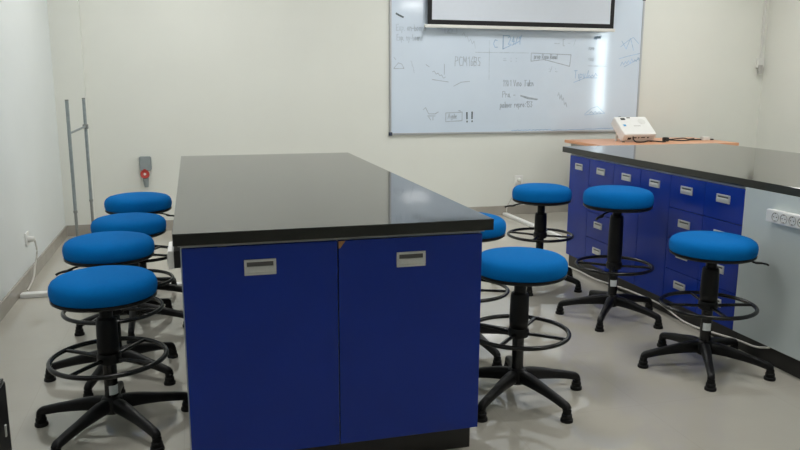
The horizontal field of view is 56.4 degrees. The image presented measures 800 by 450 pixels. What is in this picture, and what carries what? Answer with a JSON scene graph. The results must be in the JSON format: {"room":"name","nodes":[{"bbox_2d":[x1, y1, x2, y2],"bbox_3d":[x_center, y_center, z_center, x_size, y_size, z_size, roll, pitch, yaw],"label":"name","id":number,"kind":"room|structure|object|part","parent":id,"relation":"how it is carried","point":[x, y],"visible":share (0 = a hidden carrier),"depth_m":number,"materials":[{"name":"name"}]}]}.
{"room":"science classroom","nodes":[
{"label":"science classroom","id":0,"kind":"room"},
{"bbox_2d":[0,0,65,301],"bbox_3d":[-1.601,-0.436,1.536,0.100,2.860,9.600,-3,11,-15],"label":"wall","id":1,"kind":"structure","parent":0,"point":[31,191],"depth_m":4.98,"materials":[{"name":"paint"}]},
{"bbox_2d":[24,231,34,246],"bbox_3d":[-2.396,0.089,4.838,0.053,0.086,0.086,-3,11,-15],"label":"wall outlet","id":2,"kind":"object","parent":1,"relation":"attached to","point":[28,239],"visible":1,"depth_m":4.82,"materials":[{"name":"white plastic"}]},
{"bbox_3d":[-2.417,0.090,4.832,0.010,0.086,0.086,-3,11,-15],"label":"plate","id":3,"kind":"part","parent":2,"relation":"part of","materials":[{"name":"white plastic"}]},
{"bbox_2d":[27,240,37,290],"bbox_3d":[-2.324,0.252,4.712,0.020,0.251,0.346,-3,11,-15],"label":"cable","id":4,"kind":"object","parent":2,"relation":"hanging from","point":[28,288],"visible":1,"depth_m":4.81,"materials":[{"name":"white plastic"}]},
{"bbox_2d":[0,226,67,321],"bbox_3d":[-1.545,0.927,1.786,0.012,0.090,9.543,-3,11,-15],"label":"baseboard","id":5,"kind":"structure","parent":1,"relation":"attached to","point":[13,295],"depth_m":4.81,"materials":[{"name":"plastic"}]},
{"bbox_2d":[0,212,799,449],"bbox_3d":[1.785,0.852,2.740,7.138,0.100,9.800,-3,11,-15],"label":"floor","id":6,"kind":"structure","parent":0,"point":[620,405],"depth_m":3.23,"materials":[{"name":"grey-beige seamless vinyl"}]},
{"bbox_2d":[0,378,11,449],"bbox_3d":[-1.290,0.729,1.849,0.484,0.455,0.600,-3,11,-15],"label":"equipment case","id":7,"kind":"object","parent":6,"relation":"on","point":[5,437],"visible":1,"depth_m":2.12,"materials":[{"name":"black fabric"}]},
{"bbox_2d":[65,98,93,236],"bbox_3d":[-2.401,-0.363,5.621,0.182,1.163,0.578,-2,11,-11],"label":"metal stand","id":8,"kind":"object","parent":6,"relation":"on","point":[85,127],"visible":0.66,"depth_m":5.42,"materials":[{"name":"silver metal"}]},
{"bbox_2d":[20,282,181,298],"bbox_3d":[-1.666,0.396,4.696,1.318,0.028,0.060,-3,11,-15],"label":"duct","id":9,"kind":"object","parent":6,"relation":"on","point":[34,294],"depth_m":4.52,"materials":[{"name":"white plastic"}]},
{"bbox_2d":[44,231,177,396],"bbox_3d":[-1.290,0.360,3.286,0.564,0.636,0.587,-3,11,-15],"label":"stool","id":10,"kind":"object","parent":6,"relation":"on","point":[107,247],"visible":0.62,"depth_m":3.17,"materials":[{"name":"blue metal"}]},
{"bbox_3d":[-1.355,0.182,3.156,0.027,0.031,0.209,10,15,42],"label":"height lever","id":11,"kind":"part","parent":10,"relation":"part of","materials":[{"name":"black plastic"}]},
{"bbox_3d":[-1.422,0.599,3.296,0.271,0.085,0.041,-3,11,-14],"label":"leg","id":12,"kind":"part","parent":10,"relation":"part of","materials":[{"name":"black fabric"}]},
{"bbox_3d":[-1.276,0.622,3.177,0.041,0.085,0.271,1,11,3],"label":"leg","id":13,"kind":"part","parent":10,"relation":"part of","materials":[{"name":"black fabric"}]},
{"bbox_2d":[62,231,154,263],"bbox_3d":[-1.264,0.088,3.239,0.375,0.083,0.375,-3,11,-15],"label":"seat cushion","id":14,"kind":"object","parent":10,"relation":"on","point":[107,247],"depth_m":3.12,"materials":[{"name":"blue fabric"}]},
{"bbox_3d":[-1.115,0.603,3.277,0.271,0.085,0.041,4,12,21],"label":"leg","id":15,"kind":"part","parent":10,"relation":"part of","materials":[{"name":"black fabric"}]},
{"bbox_3d":[-1.163,0.568,3.458,0.041,0.085,0.271,9,14,39],"label":"leg","id":16,"kind":"part","parent":10,"relation":"part of","materials":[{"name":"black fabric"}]},
{"bbox_2d":[34,265,188,449],"bbox_3d":[-1.095,0.467,2.810,0.587,0.607,0.561,-3,11,-15],"label":"stool","id":17,"kind":"object","parent":6,"relation":"on","point":[106,289],"visible":0.98,"depth_m":2.72,"materials":[{"name":"blue fabric"}]},
{"bbox_3d":[-1.251,0.688,2.833,0.271,0.085,0.041,1,11,2],"label":"leg","id":18,"kind":"part","parent":17,"relation":"part of","materials":[{"name":"black plastic"}]},
{"bbox_3d":[-1.146,0.719,2.678,0.041,0.085,0.271,4,12,20],"label":"leg","id":19,"kind":"part","parent":17,"relation":"part of","materials":[{"name":"black plastic"}]},
{"bbox_2d":[47,265,156,308],"bbox_3d":[-1.087,0.215,2.735,0.375,0.083,0.375,-3,11,-15],"label":"seat cushion","id":20,"kind":"object","parent":17,"relation":"on","point":[107,286],"depth_m":2.62,"materials":[{"name":"blue fabric"}]},
{"bbox_3d":[-1.132,0.661,2.980,0.041,0.085,0.271,-3,11,-15],"label":"leg","id":21,"kind":"part","parent":17,"relation":"part of","materials":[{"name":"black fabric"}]},
{"bbox_3d":[-0.962,0.710,2.728,0.271,0.085,0.041,9,14,38],"label":"leg","id":22,"kind":"part","parent":17,"relation":"part of","materials":[{"name":"black plastic"}]},
{"bbox_3d":[-0.954,0.674,2.914,0.271,0.085,0.041,-7,13,-33],"label":"leg","id":23,"kind":"part","parent":17,"relation":"part of","materials":[{"name":"black plastic"}]},
{"bbox_2d":[74,212,183,343],"bbox_3d":[-1.417,0.252,3.938,0.587,0.601,0.561,-3,11,-15],"label":"stool","id":24,"kind":"object","parent":6,"relation":"on","point":[153,225],"visible":0.45,"depth_m":3.86,"materials":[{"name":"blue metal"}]},
{"bbox_3d":[-1.560,0.478,3.917,0.271,0.085,0.041,-7,13,-33],"label":"leg","id":25,"kind":"part","parent":24,"relation":"part of","materials":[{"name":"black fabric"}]},
{"bbox_2d":[90,212,165,234],"bbox_3d":[-1.424,-0.008,3.915,0.375,0.083,0.375,-3,11,-15],"label":"seat cushion","id":26,"kind":"object","parent":24,"relation":"on","point":[146,223],"depth_m":3.81,"materials":[{"name":"blue fabric"}]},
{"bbox_3d":[-1.382,0.491,3.852,0.041,0.085,0.271,-3,11,-15],"label":"leg","id":27,"kind":"part","parent":24,"relation":"part of","materials":[{"name":"black plastic"}]},
{"bbox_3d":[-1.369,0.433,4.154,0.041,0.085,0.271,4,12,20],"label":"leg","id":28,"kind":"part","parent":24,"relation":"part of","materials":[{"name":"black plastic"}]},
{"bbox_3d":[-1.264,0.464,3.998,0.271,0.085,0.041,1,11,2],"label":"leg","id":29,"kind":"part","parent":24,"relation":"part of","materials":[{"name":"black plastic"}]},
{"bbox_2d":[104,192,181,315],"bbox_3d":[-1.526,0.141,4.394,0.587,0.644,0.561,-3,11,-15],"label":"stool","id":30,"kind":"object","parent":6,"relation":"on","point":[146,202],"visible":0.39,"depth_m":4.27,"materials":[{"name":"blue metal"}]},
{"bbox_2d":[104,192,171,212],"bbox_3d":[-1.532,-0.139,4.366,0.375,0.083,0.375,-3,11,-15],"label":"seat cushion","id":31,"kind":"object","parent":30,"relation":"on","point":[146,202],"depth_m":4.24,"materials":[{"name":"blue fabric"}]},
{"bbox_3d":[-1.477,0.344,4.614,0.041,0.085,0.271,4,12,20],"label":"leg","id":32,"kind":"part","parent":30,"relation":"part of","materials":[{"name":"black plastic"}]},
{"bbox_3d":[-1.372,0.374,4.458,0.271,0.085,0.041,1,11,2],"label":"leg","id":33,"kind":"part","parent":30,"relation":"part of","materials":[{"name":"black plastic"}]},
{"bbox_2d":[167,230,483,449],"bbox_3d":[-0.526,0.220,3.561,1.020,0.812,2.378,-3,11,-15],"label":"base cabinet","id":34,"kind":"object","parent":6,"relation":"on","point":[369,342],"depth_m":2.43,"materials":[{"name":"blue laminate"}]},
{"bbox_3d":[-0.707,0.093,2.335,0.039,0.058,0.146,-3,11,-15],"label":"socket strip","id":35,"kind":"part","parent":34,"relation":"part of","materials":[{"name":"white plastic"}]},
{"bbox_3d":[-0.434,0.131,2.317,0.098,0.050,0.008,-3,11,-15],"label":"handle","id":36,"kind":"part","parent":34,"relation":"part of","materials":[{"name":"metal"}]},
{"bbox_3d":[-0.433,0.403,2.385,0.477,0.698,0.020,-3,11,-15],"label":"door","id":37,"kind":"part","parent":34,"relation":"part of","materials":[{"name":"blue laminate"}]},
{"bbox_2d":[172,153,493,246],"bbox_3d":[-0.504,-0.199,3.492,1.026,0.038,2.417,-3,11,-15],"label":"countertop","id":38,"kind":"structure","parent":34,"relation":"on","point":[221,199],"depth_m":2.81,"materials":[{"name":"black stone"}]},
{"bbox_3d":[0.036,0.380,2.513,0.490,0.698,0.020,-3,11,-15],"label":"door","id":39,"kind":"part","parent":34,"relation":"part of","materials":[{"name":"blue laminate"}]},
{"bbox_3d":[0.037,0.112,2.446,0.098,0.050,0.008,-3,11,-15],"label":"handle","id":40,"kind":"part","parent":34,"relation":"part of","materials":[{"name":"metal"}]},
{"bbox_2d":[479,212,509,365],"bbox_3d":[0.341,0.282,3.640,0.575,0.668,0.584,-3,11,-15],"label":"stool","id":41,"kind":"object","parent":6,"relation":"on","point":[499,230],"visible":0.18,"depth_m":3.49,"materials":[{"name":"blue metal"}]},
{"bbox_3d":[0.395,0.556,3.550,0.041,0.085,0.271,-5,12,-27],"label":"leg","id":42,"kind":"part","parent":41,"relation":"part of","materials":[{"name":"black plastic"}]},
{"bbox_2d":[479,212,505,238],"bbox_3d":[0.323,-0.006,3.588,0.375,0.083,0.375,-3,11,-15],"label":"seat cushion","id":43,"kind":"object","parent":41,"relation":"on","point":[499,230],"depth_m":3.47,"materials":[{"name":"blue fabric"}]},
{"bbox_3d":[0.480,0.524,3.718,0.271,0.085,0.041,-2,11,-9],"label":"leg","id":44,"kind":"part","parent":41,"relation":"part of","materials":[{"name":"black plastic"}]},
{"bbox_2d":[478,247,581,423],"bbox_3d":[0.513,0.415,3.083,0.565,0.619,0.587,-3,11,-15],"label":"stool","id":45,"kind":"object","parent":6,"relation":"on","point":[521,268],"visible":0.84,"depth_m":2.99,"materials":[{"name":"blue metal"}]},
{"bbox_3d":[0.336,0.629,3.170,0.271,0.085,0.041,4,12,19],"label":"leg","id":46,"kind":"part","parent":45,"relation":"part of","materials":[{"name":"black plastic"}]},
{"bbox_3d":[0.391,0.664,2.991,0.041,0.085,0.271,8,14,36],"label":"leg","id":47,"kind":"part","parent":45,"relation":"part of","materials":[{"name":"black plastic"}]},
{"bbox_3d":[0.492,0.609,3.277,0.041,0.085,0.271,0,11,1],"label":"leg","id":48,"kind":"part","parent":45,"relation":"part of","materials":[{"name":"black plastic"}]},
{"bbox_2d":[481,247,567,282],"bbox_3d":[0.490,0.151,3.023,0.375,0.079,0.375,-3,11,-15],"label":"seat cushion","id":49,"kind":"object","parent":45,"relation":"on","point":[502,264],"depth_m":2.90,"materials":[{"name":"blue fabric"}]},
{"bbox_3d":[0.581,0.666,2.987,0.041,0.085,0.271,-7,13,-34],"label":"leg","id":50,"kind":"part","parent":45,"relation":"part of","materials":[{"name":"black plastic"}]},
{"bbox_3d":[0.644,0.632,3.164,0.271,0.085,0.041,-3,11,-16],"label":"leg","id":51,"kind":"part","parent":45,"relation":"part of","materials":[{"name":"black plastic"}]},
{"bbox_2d":[503,212,565,241],"bbox_3d":[1.310,0.073,6.435,0.050,0.026,2.030,-3,11,-15],"label":"duct","id":52,"kind":"object","parent":6,"relation":"on","point":[509,215],"depth_m":6.92,"materials":[{"name":"white plastic"}]},
{"bbox_2d":[505,183,581,295],"bbox_3d":[0.899,0.060,4.837,0.587,0.654,0.564,-3,11,-15],"label":"stool","id":53,"kind":"object","parent":6,"relation":"on","point":[540,195],"visible":0.72,"depth_m":4.68,"materials":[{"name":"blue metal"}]},
{"bbox_2d":[512,183,571,202],"bbox_3d":[0.905,-0.211,4.759,0.375,0.091,0.375,-3,11,-15],"label":"seat cushion","id":54,"kind":"object","parent":53,"relation":"on","point":[528,192],"depth_m":4.63,"materials":[{"name":"blue fabric"}]},
{"bbox_3d":[1.028,0.326,4.758,0.271,0.085,0.041,9,14,39],"label":"leg","id":55,"kind":"part","parent":53,"relation":"part of","materials":[{"name":"black plastic"}]},
{"bbox_2d":[566,154,592,273],"bbox_3d":[1.816,-0.107,5.315,1.245,0.808,0.268,-3,11,-15],"label":"base cabinet","id":56,"kind":"object","parent":6,"relation":"on","point":[579,164],"visible":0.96,"depth_m":5.14,"materials":[{"name":"blue laminate"}]},
{"bbox_3d":[1.221,-0.398,5.091,0.008,0.042,0.097,-3,11,-15],"label":"handle","id":57,"kind":"part","parent":56,"relation":"part of","materials":[{"name":"metal"}]},
{"bbox_2d":[585,158,616,284],"bbox_3d":[1.892,-0.055,5.046,1.245,0.808,0.302,-3,11,-15],"label":"base cabinet","id":58,"kind":"object","parent":6,"relation":"on","point":[601,172],"visible":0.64,"depth_m":4.88,"materials":[{"name":"blue laminate"}]},
{"bbox_3d":[1.308,0.191,4.929,0.020,0.179,0.298,-3,11,-15],"label":"drawer","id":59,"kind":"part","parent":58,"relation":"part of","materials":[{"name":"blue laminate"}]},
{"bbox_3d":[1.295,0.174,4.922,0.008,0.042,0.097,-3,11,-15],"label":"handle","id":60,"kind":"part","parent":58,"relation":"part of","materials":[{"name":"metal"}]},
{"bbox_3d":[1.296,0.005,4.889,0.008,0.042,0.097,-3,11,-15],"label":"handle","id":61,"kind":"part","parent":58,"relation":"part of","materials":[{"name":"metal"}]},
{"bbox_3d":[1.309,0.016,4.895,0.020,0.170,0.298,-3,11,-15],"label":"drawer","id":62,"kind":"part","parent":58,"relation":"part of","materials":[{"name":"blue laminate"}]},
{"bbox_3d":[1.310,-0.153,4.862,0.020,0.169,0.298,-3,11,-15],"label":"drawer","id":63,"kind":"part","parent":58,"relation":"part of","materials":[{"name":"blue laminate"}]},
{"bbox_3d":[1.297,-0.345,4.822,0.008,0.042,0.097,-3,11,-15],"label":"handle","id":64,"kind":"part","parent":58,"relation":"part of","materials":[{"name":"metal"}]},
{"bbox_3d":[1.310,-0.325,4.829,0.020,0.176,0.298,-3,11,-15],"label":"drawer","id":65,"kind":"part","parent":58,"relation":"part of","materials":[{"name":"blue laminate"}]},
{"bbox_2d":[555,185,662,331],"bbox_3d":[1.198,0.151,4.158,0.583,0.734,0.577,-3,11,-15],"label":"stool","id":66,"kind":"object","parent":6,"relation":"on","point":[616,199],"visible":1,"depth_m":4.07,"materials":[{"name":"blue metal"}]},
{"bbox_3d":[1.031,0.430,4.220,0.271,0.085,0.041,2,11,9],"label":"leg","id":67,"kind":"part","parent":66,"relation":"part of","materials":[{"name":"black plastic"}]},
{"bbox_3d":[1.167,0.405,4.351,0.041,0.085,0.271,-1,11,-8],"label":"leg","id":68,"kind":"part","parent":66,"relation":"part of","materials":[{"name":"black plastic"}]},
{"bbox_3d":[1.102,-0.054,3.998,0.027,0.036,0.209,10,15,42],"label":"height lever","id":69,"kind":"part","parent":66,"relation":"part of","materials":[{"name":"black plastic"}]},
{"bbox_3d":[1.116,0.462,4.053,0.041,0.085,0.271,6,12,27],"label":"leg","id":70,"kind":"part","parent":66,"relation":"part of","materials":[{"name":"black plastic"}]},
{"bbox_2d":[583,185,653,209],"bbox_3d":[1.193,-0.159,4.079,0.375,0.095,0.375,-3,11,-15],"label":"seat cushion","id":71,"kind":"object","parent":66,"relation":"on","point":[602,197],"depth_m":3.95,"materials":[{"name":"blue fabric"}]},
{"bbox_3d":[1.336,0.422,4.265,0.271,0.085,0.041,-5,12,-26],"label":"leg","id":72,"kind":"part","parent":66,"relation":"part of","materials":[{"name":"black plastic"}]},
{"bbox_3d":[1.304,0.458,4.080,0.041,0.085,0.271,-10,15,-44],"label":"leg","id":73,"kind":"part","parent":66,"relation":"part of","materials":[{"name":"black plastic"}]},
{"bbox_2d":[608,162,674,312],"bbox_3d":[2.010,0.027,4.627,1.245,0.808,0.584,-3,11,-15],"label":"base cabinet","id":74,"kind":"object","parent":6,"relation":"on","point":[644,233],"visible":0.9,"depth_m":4.37,"materials":[{"name":"blue laminate"}]},
{"bbox_3d":[1.389,-0.012,4.597,0.020,0.702,0.290,-3,11,-15],"label":"door","id":75,"kind":"part","parent":74,"relation":"part of","materials":[{"name":"blue laminate"}]},
{"bbox_3d":[1.377,-0.291,4.540,0.008,0.042,0.097,-3,11,-15],"label":"handle","id":76,"kind":"part","parent":74,"relation":"part of","materials":[{"name":"metal"}]},
{"bbox_3d":[1.467,0.042,4.321,0.020,0.702,0.286,-3,11,-15],"label":"door","id":77,"kind":"part","parent":74,"relation":"part of","materials":[{"name":"blue laminate"}]},
{"bbox_3d":[1.455,-0.237,4.263,0.008,0.042,0.097,-3,11,-15],"label":"handle","id":78,"kind":"part","parent":74,"relation":"part of","materials":[{"name":"metal"}]},
{"bbox_2d":[565,137,738,154],"bbox_3d":[2.359,-0.423,7.110,1.415,0.752,0.700,-3,11,-15],"label":"desk","id":79,"kind":"object","parent":6,"relation":"on","point":[574,142],"visible":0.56,"depth_m":6.91,"materials":[{"name":"orange laminate"}]},
{"bbox_2d":[611,117,655,141],"bbox_3d":[2.186,-0.900,6.995,0.340,0.228,0.260,-3,11,-15],"label":"projector","id":80,"kind":"object","parent":79,"relation":"on","point":[625,128],"visible":0.95,"depth_m":6.93,"materials":[{"name":"white plastic"}]},
{"bbox_3d":[2.215,-0.805,6.909,0.280,0.042,0.032,-3,11,-15],"label":"port panel","id":81,"kind":"part","parent":80,"relation":"part of","materials":[{"name":"white plastic"}]},
{"bbox_2d":[632,136,701,142],"bbox_3d":[2.518,-0.812,6.989,0.808,0.059,0.131,-5,12,-24],"label":"cable","id":82,"kind":"object","parent":79,"relation":"on","point":[664,139],"visible":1,"depth_m":6.97,"materials":[{"name":"plastic"}]},
{"bbox_2d":[700,136,713,140],"bbox_3d":[2.951,-0.831,7.161,0.130,0.035,0.050,-3,11,-15],"label":"power adapter","id":83,"kind":"object","parent":79,"relation":"on","point":[705,137],"visible":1,"depth_m":7.13,"materials":[{"name":"white plastic"}]},
{"bbox_2d":[568,266,769,348],"bbox_3d":[1.438,0.430,4.387,0.038,0.082,1.945,-3,11,-16],"label":"power cable","id":84,"kind":"object","parent":6,"relation":"on","point":[676,316],"visible":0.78,"depth_m":4.04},
{"bbox_2d":[663,173,745,337],"bbox_3d":[2.166,0.134,4.076,1.245,0.808,0.580,-3,11,-15],"label":"base cabinet","id":85,"kind":"object","parent":6,"relation":"on","point":[696,204],"visible":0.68,"depth_m":3.91,"materials":[{"name":"blue laminate"}]},
{"bbox_3d":[1.530,0.336,4.089,0.008,0.042,0.097,-3,11,-15],"label":"handle","id":86,"kind":"part","parent":85,"relation":"part of","materials":[{"name":"metal"}]},
{"bbox_3d":[1.543,0.352,4.096,0.020,0.179,0.286,-3,11,-15],"label":"drawer","id":87,"kind":"part","parent":85,"relation":"part of","materials":[{"name":"blue laminate"}]},
{"bbox_3d":[1.544,0.178,4.062,0.020,0.170,0.286,-3,11,-15],"label":"drawer","id":88,"kind":"part","parent":85,"relation":"part of","materials":[{"name":"blue laminate"}]},
{"bbox_3d":[1.531,-0.003,4.024,0.008,0.042,0.097,-3,11,-15],"label":"handle","id":89,"kind":"part","parent":85,"relation":"part of","materials":[{"name":"metal"}]},
{"bbox_3d":[1.544,0.008,4.030,0.020,0.169,0.286,-3,11,-15],"label":"drawer","id":90,"kind":"part","parent":85,"relation":"part of","materials":[{"name":"blue laminate"}]},
{"bbox_3d":[1.532,-0.184,3.989,0.008,0.042,0.097,-3,11,-15],"label":"handle","id":91,"kind":"part","parent":85,"relation":"part of","materials":[{"name":"metal"}]},
{"bbox_3d":[1.545,-0.164,3.997,0.020,0.176,0.286,-3,11,-15],"label":"drawer","id":92,"kind":"part","parent":85,"relation":"part of","materials":[{"name":"blue laminate"}]},
{"bbox_3d":[1.620,0.405,3.822,0.020,0.179,0.286,-3,11,-15],"label":"drawer","id":93,"kind":"part","parent":85,"relation":"part of","materials":[{"name":"blue laminate"}]},
{"bbox_3d":[1.621,0.231,3.788,0.020,0.170,0.286,-3,11,-15],"label":"drawer","id":94,"kind":"part","parent":85,"relation":"part of","materials":[{"name":"blue laminate"}]},
{"bbox_3d":[1.608,0.219,3.782,0.008,0.042,0.097,-3,11,-15],"label":"handle","id":95,"kind":"part","parent":85,"relation":"part of","materials":[{"name":"metal"}]},
{"bbox_3d":[1.622,0.062,3.755,0.020,0.169,0.286,-3,11,-15],"label":"drawer","id":96,"kind":"part","parent":85,"relation":"part of","materials":[{"name":"blue laminate"}]},
{"bbox_3d":[1.609,-0.131,3.715,0.008,0.042,0.097,-3,11,-15],"label":"handle","id":97,"kind":"part","parent":85,"relation":"part of","materials":[{"name":"metal"}]},
{"bbox_3d":[1.622,-0.110,3.722,0.020,0.176,0.286,-3,11,-15],"label":"drawer","id":98,"kind":"part","parent":85,"relation":"part of","materials":[{"name":"blue laminate"}]},
{"bbox_2d":[637,231,775,391],"bbox_3d":[1.399,0.349,3.432,0.585,0.622,0.574,-3,11,-15],"label":"stool","id":99,"kind":"object","parent":6,"relation":"on","point":[712,248],"visible":1,"depth_m":3.36,"materials":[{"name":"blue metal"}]},
{"bbox_3d":[1.249,0.579,3.452,0.271,0.085,0.041,0,11,-2],"label":"leg","id":100,"kind":"part","parent":99,"relation":"part of","materials":[{"name":"black plastic"}]},
{"bbox_3d":[1.354,0.549,3.608,0.041,0.085,0.271,-4,12,-20],"label":"leg","id":101,"kind":"part","parent":99,"relation":"part of","materials":[{"name":"black plastic"}]},
{"bbox_3d":[1.367,0.607,3.306,0.041,0.085,0.271,3,11,15],"label":"leg","id":102,"kind":"part","parent":99,"relation":"part of","materials":[{"name":"black plastic"}]},
{"bbox_2d":[669,231,758,260],"bbox_3d":[1.412,0.085,3.364,0.375,0.077,0.375,-3,11,-15],"label":"seat cushion","id":103,"kind":"object","parent":99,"relation":"on","point":[688,245],"depth_m":3.25,"materials":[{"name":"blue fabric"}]},
{"bbox_3d":[1.537,0.559,3.558,0.271,0.085,0.041,-8,14,-38],"label":"leg","id":104,"kind":"part","parent":99,"relation":"part of","materials":[{"name":"black plastic"}]},
{"bbox_3d":[1.546,0.595,3.371,0.271,0.085,0.041,7,13,33],"label":"leg","id":105,"kind":"part","parent":99,"relation":"part of","materials":[{"name":"black plastic"}]},
{"bbox_3d":[1.541,0.163,3.340,0.209,0.029,0.027,3,11,16],"label":"height lever","id":106,"kind":"part","parent":99,"relation":"part of","materials":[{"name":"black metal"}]},
{"bbox_2d":[733,187,799,378],"bbox_3d":[2.463,0.350,2.957,1.280,0.808,1.773,-3,11,-15],"label":"panel","id":107,"kind":"object","parent":6,"relation":"on","point":[774,288],"depth_m":3.43,"materials":[{"name":"grey laminate"}]},
{"bbox_2d":[562,143,799,196],"bbox_3d":[2.267,-0.235,3.756,1.283,0.038,3.665,-3,11,-15],"label":"countertop","id":108,"kind":"structure","parent":107,"relation":"on","point":[775,171],"depth_m":4.36,"materials":[{"name":"black stone"}]},
{"bbox_2d":[771,212,778,221],"bbox_3d":[1.679,-0.035,3.336,0.004,0.043,0.043,-3,11,-15],"label":"socket","id":109,"kind":"object","parent":107,"relation":"attached to","point":[774,215],"depth_m":3.34,"materials":[{"name":"white plastic"}]},
{"bbox_3d":[1.784,0.023,3.034,0.043,0.058,0.766,-3,11,-15],"label":"socket strip","id":110,"kind":"part","parent":107,"relation":"part of","materials":[{"name":"white plastic"}]},
{"bbox_2d":[788,216,795,225],"bbox_3d":[1.705,-0.017,3.242,0.004,0.043,0.043,-3,11,-15],"label":"socket","id":111,"kind":"object","parent":107,"relation":"attached to","point":[791,219],"depth_m":3.24,"materials":[{"name":"white plastic"}]},
{"bbox_2d":[79,0,769,219],"bbox_3d":[0.496,-1.492,7.048,7.138,2.860,0.100,-3,11,-15],"label":"wall","id":112,"kind":"structure","parent":0,"point":[166,81],"depth_m":6.67,"materials":[{"name":"beige paint"}]},
{"bbox_2d":[47,0,94,225],"bbox_3d":[-2.715,-1.321,6.099,0.233,2.860,0.045,-3,11,-15],"label":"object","id":113,"kind":"structure","parent":112,"relation":"attached to","point":[63,15],"depth_m":6.13,"materials":[{"name":"beige paint"}]},
{"bbox_2d":[139,156,151,186],"bbox_3d":[-2.179,-0.463,6.400,0.099,0.259,0.077,-3,11,-15],"label":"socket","id":114,"kind":"object","parent":112,"relation":"attached to","point":[145,165],"visible":1,"depth_m":6.36,"materials":[{"name":"grey plastic"}]},
{"bbox_2d":[67,204,567,235],"bbox_3d":[0.506,-0.117,7.235,6.926,0.090,0.057,-3,11,-15],"label":"baseboard","id":115,"kind":"structure","parent":112,"relation":"attached to","point":[518,209],"depth_m":7.38,"materials":[{"name":"tile"}]},
{"bbox_2d":[389,0,645,135],"bbox_3d":[1.163,-1.541,7.160,2.624,1.320,0.024,-3,11,-15],"label":"whiteboard","id":116,"kind":"object","parent":112,"relation":"attached to","point":[442,80],"visible":0.93,"depth_m":7.16,"materials":[{"name":"plastic"}]},
{"bbox_2d":[514,175,522,183],"bbox_3d":[1.181,-0.445,7.364,0.086,0.086,0.053,-3,11,-15],"label":"wall outlet","id":117,"kind":"object","parent":112,"relation":"attached to","point":[518,178],"visible":1,"depth_m":7.37,"materials":[{"name":"white plastic"}]},
{"bbox_2d":[424,0,614,31],"bbox_3d":[1.161,-2.349,6.948,2.060,1.032,0.129,-3,11,-15],"label":"projection screen","id":118,"kind":"object","parent":112,"relation":"attached to","point":[552,15],"visible":1,"depth_m":7.00,"materials":[{"name":"fabric"}]},
{"bbox_2d":[756,0,767,73],"bbox_3d":[3.806,-2.320,7.737,0.080,1.470,0.060,-3,11,-15],"label":"conduit","id":119,"kind":"object","parent":112,"relation":"attached to","point":[760,61],"visible":1,"depth_m":7.83,"materials":[{"name":"white plastic"}]},
{"bbox_2d":[756,0,799,152],"bbox_3d":[5.182,-0.767,3.384,0.100,2.860,9.600,-3,11,-15],"label":"wall","id":120,"kind":"structure","parent":0,"point":[778,129],"depth_m":7.67,"materials":[{"name":"beige paint"}]}
]}

